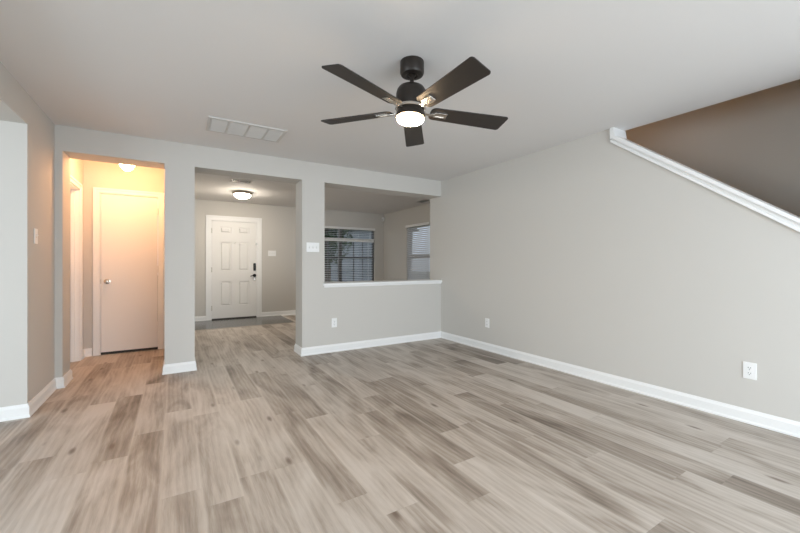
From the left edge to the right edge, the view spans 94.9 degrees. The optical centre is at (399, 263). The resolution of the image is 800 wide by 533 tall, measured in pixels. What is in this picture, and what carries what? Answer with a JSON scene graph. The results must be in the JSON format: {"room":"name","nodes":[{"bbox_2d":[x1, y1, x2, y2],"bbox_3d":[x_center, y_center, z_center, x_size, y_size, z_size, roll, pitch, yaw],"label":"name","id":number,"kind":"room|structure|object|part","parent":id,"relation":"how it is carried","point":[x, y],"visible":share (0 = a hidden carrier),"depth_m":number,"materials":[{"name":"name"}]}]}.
{"room":"empty living room","nodes":[
{"label":"empty living room","id":0,"kind":"room"},
{"bbox_2d":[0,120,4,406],"bbox_3d":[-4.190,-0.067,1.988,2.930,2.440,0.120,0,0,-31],"label":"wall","id":1,"kind":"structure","parent":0,"point":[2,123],"depth_m":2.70,"materials":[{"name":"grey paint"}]},
{"bbox_2d":[0,404,29,421],"bbox_3d":[-4.093,1.103,1.965,3.070,0.100,0.020,0,0,-31],"label":"baseboard","id":2,"kind":"structure","parent":1,"relation":"attached to","point":[8,413],"depth_m":2.72,"materials":[{"name":"white paint"}]},
{"bbox_2d":[0,62,82,406],"bbox_3d":[-1.889,-0.067,0.978,0.300,2.440,8.440,0,0,-31],"label":"wall","id":3,"kind":"structure","parent":0,"point":[29,132],"depth_m":2.79,"materials":[{"name":"grey paint"}]},
{"bbox_2d":[34,228,38,243],"bbox_3d":[-2.897,-0.220,2.928,0.018,0.120,0.073,0,0,-31],"label":"light switch","id":4,"kind":"object","parent":3,"relation":"attached to","point":[36,235],"visible":1,"depth_m":2.92,"materials":[{"name":"white plastic"}]},
{"bbox_2d":[27,369,72,416],"bbox_3d":[-3.042,1.103,3.220,0.075,0.100,1.063,0,0,-31],"label":"baseboard","id":5,"kind":"structure","parent":3,"relation":"attached to","point":[47,391],"depth_m":3.18,"materials":[{"name":"white paint"}]},
{"bbox_2d":[70,175,82,361],"bbox_3d":[-3.646,0.102,4.000,0.139,2.103,0.906,0,0,-31],"label":"door","id":6,"kind":"structure","parent":3,"relation":"in","point":[76,193],"depth_m":4.33,"materials":[{"name":"white paint"}]},
{"bbox_2d":[83,348,91,358],"bbox_3d":[-3.845,1.103,4.503,0.085,0.100,0.145,0,0,-31],"label":"baseboard","id":7,"kind":"structure","parent":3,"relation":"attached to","point":[87,352],"depth_m":4.55,"materials":[{"name":"white paint"}]},
{"bbox_2d":[83,160,163,355],"bbox_3d":[-3.579,-0.067,4.821,0.870,2.440,0.120,0,0,-31],"label":"wall","id":8,"kind":"structure","parent":0,"point":[95,174],"depth_m":4.59,"materials":[{"name":"grey paint"}]},
{"bbox_2d":[93,187,163,355],"bbox_3d":[-3.534,0.098,4.811,0.751,2.112,0.183,0,0,-31],"label":"door","id":9,"kind":"structure","parent":8,"relation":"in","point":[128,228],"depth_m":4.78,"materials":[{"name":"white paint"}]},
{"bbox_2d":[195,315,292,329],"bbox_3d":[-3.141,1.150,7.217,1.820,0.006,1.150,0,0,-31],"label":"floor","id":10,"kind":"structure","parent":0,"point":[238,322],"depth_m":7.17,"materials":[{"name":"beige tile"}]},
{"bbox_2d":[55,125,440,377],"bbox_3d":[-1.393,-0.067,4.660,4.591,2.440,0.290,0,0,-31],"label":"wall","id":11,"kind":"structure","parent":0,"point":[362,313],"depth_m":4.28,"materials":[{"name":"grey paint"}]},
{"bbox_2d":[162,360,196,374],"bbox_3d":[-2.414,1.103,4.022,0.316,0.100,0.310,0,0,-31],"label":"baseboard","id":12,"kind":"structure","parent":11,"relation":"attached to","point":[183,366],"depth_m":3.89,"materials":[{"name":"white paint"}]},
{"bbox_2d":[306,242,318,251],"bbox_3d":[-1.103,-0.208,4.657,0.165,0.120,0.018,0,0,-31],"label":"light switch","id":13,"kind":"object","parent":11,"relation":"attached to","point":[310,247],"visible":1,"depth_m":4.66,"materials":[{"name":"white plastic"}]},
{"bbox_2d":[332,318,336,326],"bbox_3d":[-0.861,0.773,4.810,0.073,0.120,0.009,0,0,-31],"label":"wall outlet","id":14,"kind":"object","parent":11,"relation":"attached to","point":[334,320],"visible":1,"depth_m":4.81,"materials":[{"name":"white plastic"}]},
{"bbox_2d":[294,331,440,355],"bbox_3d":[-0.376,1.103,5.282,2.207,0.100,0.330,0,0,-31],"label":"baseboard","id":15,"kind":"structure","parent":11,"relation":"attached to","point":[330,348],"depth_m":5.02,"materials":[{"name":"white paint"}]},
{"bbox_2d":[323,279,441,287],"bbox_3d":[-0.251,0.281,5.359,1.913,0.055,0.342,0,0,-31],"label":"wall cap","id":16,"kind":"object","parent":11,"relation":"attached to","point":[420,281],"visible":0.88,"depth_m":5.22,"materials":[{"name":"white paint"}]},
{"bbox_2d":[195,199,383,316],"bbox_3d":[-2.300,-0.067,8.476,4.570,2.440,0.120,0,0,-31],"label":"wall","id":17,"kind":"structure","parent":0,"point":[278,222],"depth_m":8.13,"materials":[{"name":"grey paint"}]},
{"bbox_2d":[206,215,261,320],"bbox_3d":[-3.482,0.084,7.721,1.075,2.140,0.174,0,0,-31],"label":"door","id":18,"kind":"structure","parent":17,"relation":"in","point":[233,246],"depth_m":7.68,"materials":[{"name":"white paint"}]},
{"bbox_2d":[195,310,295,320],"bbox_3d":[-2.315,1.103,8.386,4.450,0.100,0.020,0,0,-31],"label":"baseboard","id":19,"kind":"structure","parent":17,"relation":"attached to","point":[274,313],"depth_m":8.08,"materials":[{"name":"white paint"}]},
{"bbox_2d":[268,251,275,255],"bbox_3d":[-2.816,-0.229,8.080,0.165,0.120,0.018,0,0,-31],"label":"light switch","id":20,"kind":"object","parent":17,"relation":"attached to","point":[270,253],"visible":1,"depth_m":8.08,"materials":[{"name":"white plastic"}]},
{"bbox_2d":[325,228,373,281],"bbox_3d":[-1.495,-0.162,8.953,1.980,1.430,0.132,0,0,-31],"label":"window","id":21,"kind":"structure","parent":17,"relation":"in","point":[346,234],"depth_m":9.14,"materials":[{"name":"black glass"}]},
{"bbox_2d":[325,239,373,281],"bbox_3d":[-1.490,-0.039,8.908,1.882,1.117,0.070,0,0,-31],"label":"window blind","id":22,"kind":"object","parent":21,"relation":"attached to","point":[343,240],"visible":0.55,"depth_m":9.03,"materials":[{"name":"white plastic"}]},
{"bbox_2d":[325,226,374,239],"bbox_3d":[-1.472,-0.751,8.915,1.920,0.292,0.074,0,0,-31],"label":"window blind","id":23,"kind":"object","parent":21,"relation":"attached to","point":[329,227],"visible":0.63,"depth_m":9.04,"materials":[{"name":"white plastic"}]},
{"bbox_3d":[-1.478,-0.615,8.924,1.896,0.018,0.048,0,0,-31],"label":"rail","id":24,"kind":"part","parent":23,"relation":"part of","materials":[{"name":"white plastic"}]},
{"bbox_2d":[0,315,799,532],"bbox_3d":[-1.234,1.153,2.745,9.078,0.001,11.010,0,0,-31],"label":"floor","id":25,"kind":"structure","parent":0,"point":[438,435],"depth_m":2.23,"materials":[{"name":"beige wood"}]},
{"bbox_2d":[195,322,294,330],"bbox_3d":[-2.836,1.149,6.718,1.820,0.008,0.050,0,0,-31],"label":"transition strip","id":26,"kind":"object","parent":25,"relation":"on","point":[290,322],"visible":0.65,"depth_m":6.70,"materials":[{"name":"brown wood"}]},
{"bbox_2d":[0,0,799,213],"bbox_3d":[-1.270,-1.437,2.793,8.750,0.300,10.890,0,0,-31],"label":"ceiling","id":27,"kind":"structure","parent":0,"point":[563,71],"depth_m":2.39,"materials":[{"name":"white paint"}]},
{"bbox_2d":[119,164,134,170],"bbox_3d":[-3.127,-1.174,4.206,0.220,0.225,0.220,0,0,-31],"label":"ceiling light","id":28,"kind":"object","parent":27,"relation":"attached to","point":[124,167],"visible":0.25,"depth_m":4.17,"materials":[{"name":"white glass"}]},
{"bbox_2d":[229,179,252,183],"bbox_3d":[-2.471,-1.282,5.710,0.310,0.008,0.210,0,0,-31],"label":"ceiling vent","id":29,"kind":"object","parent":27,"relation":"in","point":[231,180],"visible":1,"depth_m":5.71,"materials":[{"name":"white metal"}]},
{"bbox_2d":[232,191,251,199],"bbox_3d":[-2.834,-1.215,6.601,0.330,0.143,0.330,0,0,-31],"label":"ceiling light","id":30,"kind":"object","parent":27,"relation":"attached to","point":[242,195],"visible":1,"depth_m":6.51,"materials":[{"name":"white glass"}]},
{"bbox_2d":[206,116,287,142],"bbox_3d":[-1.472,-1.280,3.528,0.680,0.012,0.380,0,0,-31],"label":"ceiling vent","id":31,"kind":"object","parent":27,"relation":"in","point":[214,124],"visible":1,"depth_m":3.50,"materials":[{"name":"white metal"}]},
{"bbox_2d":[321,55,507,146],"bbox_3d":[0.086,-1.090,2.298,1.261,0.393,1.213,0,0,-31],"label":"ceiling fan","id":32,"kind":"object","parent":27,"relation":"hanging from","point":[411,100],"visible":1,"depth_m":2.26,"materials":[{"name":"black metal"}]},
{"bbox_3d":[-0.290,-0.987,2.489,0.522,0.007,0.148,2,11,23],"label":"blade","id":33,"kind":"part","parent":32,"relation":"part of","materials":[{"name":"brown wood"}]},
{"bbox_3d":[-0.187,-0.990,2.043,0.148,0.007,0.522,17,9,40],"label":"blade","id":34,"kind":"part","parent":32,"relation":"part of","materials":[{"name":"brown wood"}]},
{"bbox_3d":[0.101,-0.967,2.725,0.148,0.007,0.522,-10,-2,5],"label":"blade","id":35,"kind":"part","parent":32,"relation":"part of","materials":[{"name":"brown wood"}]},
{"bbox_3d":[0.268,-0.971,2.004,0.148,0.007,0.522,17,-8,-30],"label":"blade","id":36,"kind":"part","parent":32,"relation":"part of","materials":[{"name":"brown wood"}]},
{"bbox_3d":[0.446,-0.957,2.425,0.522,0.007,0.148,3,-13,-13],"label":"blade","id":37,"kind":"part","parent":32,"relation":"part of","materials":[{"name":"brown wood"}]},
{"bbox_2d":[384,79,799,279],"bbox_3d":[1.893,-1.347,5.890,0.120,5.000,8.910,0,0,-31],"label":"wall","id":38,"kind":"structure","parent":0,"point":[750,143],"depth_m":3.56,"materials":[{"name":"grey paint"}]},
{"bbox_2d":[409,225,425,278],"bbox_3d":[0.436,-0.162,8.241,0.130,1.430,0.980,0,0,-31],"label":"window","id":39,"kind":"structure","parent":38,"relation":"in","point":[423,225],"depth_m":8.37,"materials":[{"name":"grey glass"}]},
{"bbox_2d":[405,222,429,279],"bbox_3d":[0.400,-0.186,8.218,0.074,1.412,0.920,0,0,-31],"label":"window blind","id":40,"kind":"object","parent":39,"relation":"attached to","point":[420,263],"visible":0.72,"depth_m":8.19,"materials":[{"name":"white plastic"}]},
{"bbox_2d":[430,129,799,421],"bbox_3d":[2.454,-0.067,2.937,0.170,2.440,7.246,0,0,-31],"label":"wall","id":41,"kind":"structure","parent":0,"point":[589,252],"depth_m":3.42,"materials":[{"name":"grey paint"}]},
{"bbox_2d":[485,318,488,327],"bbox_3d":[1.159,0.787,4.880,0.009,0.120,0.073,0,0,-31],"label":"wall outlet","id":42,"kind":"object","parent":41,"relation":"attached to","point":[486,319],"visible":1,"depth_m":4.88,"materials":[{"name":"white plastic"}]},
{"bbox_2d":[441,331,799,437],"bbox_3d":[2.448,1.103,2.763,0.020,0.100,6.956,0,0,-31],"label":"baseboard","id":43,"kind":"structure","parent":41,"relation":"attached to","point":[763,420],"depth_m":3.16,"materials":[{"name":"white paint"}]},
{"bbox_2d":[610,127,799,231],"bbox_3d":[2.467,-0.656,2.906,0.218,1.261,1.480,0,0,-31],"label":"wall cap","id":44,"kind":"object","parent":41,"relation":"attached to","point":[618,136],"visible":1,"depth_m":2.85,"materials":[{"name":"white paint"}]},
{"bbox_2d":[743,361,756,379],"bbox_3d":[2.524,0.772,2.650,0.009,0.120,0.073,0,0,-31],"label":"wall outlet","id":45,"kind":"object","parent":41,"relation":"attached to","point":[749,369],"visible":1,"depth_m":2.65,"materials":[{"name":"white plastic"}]}
]}

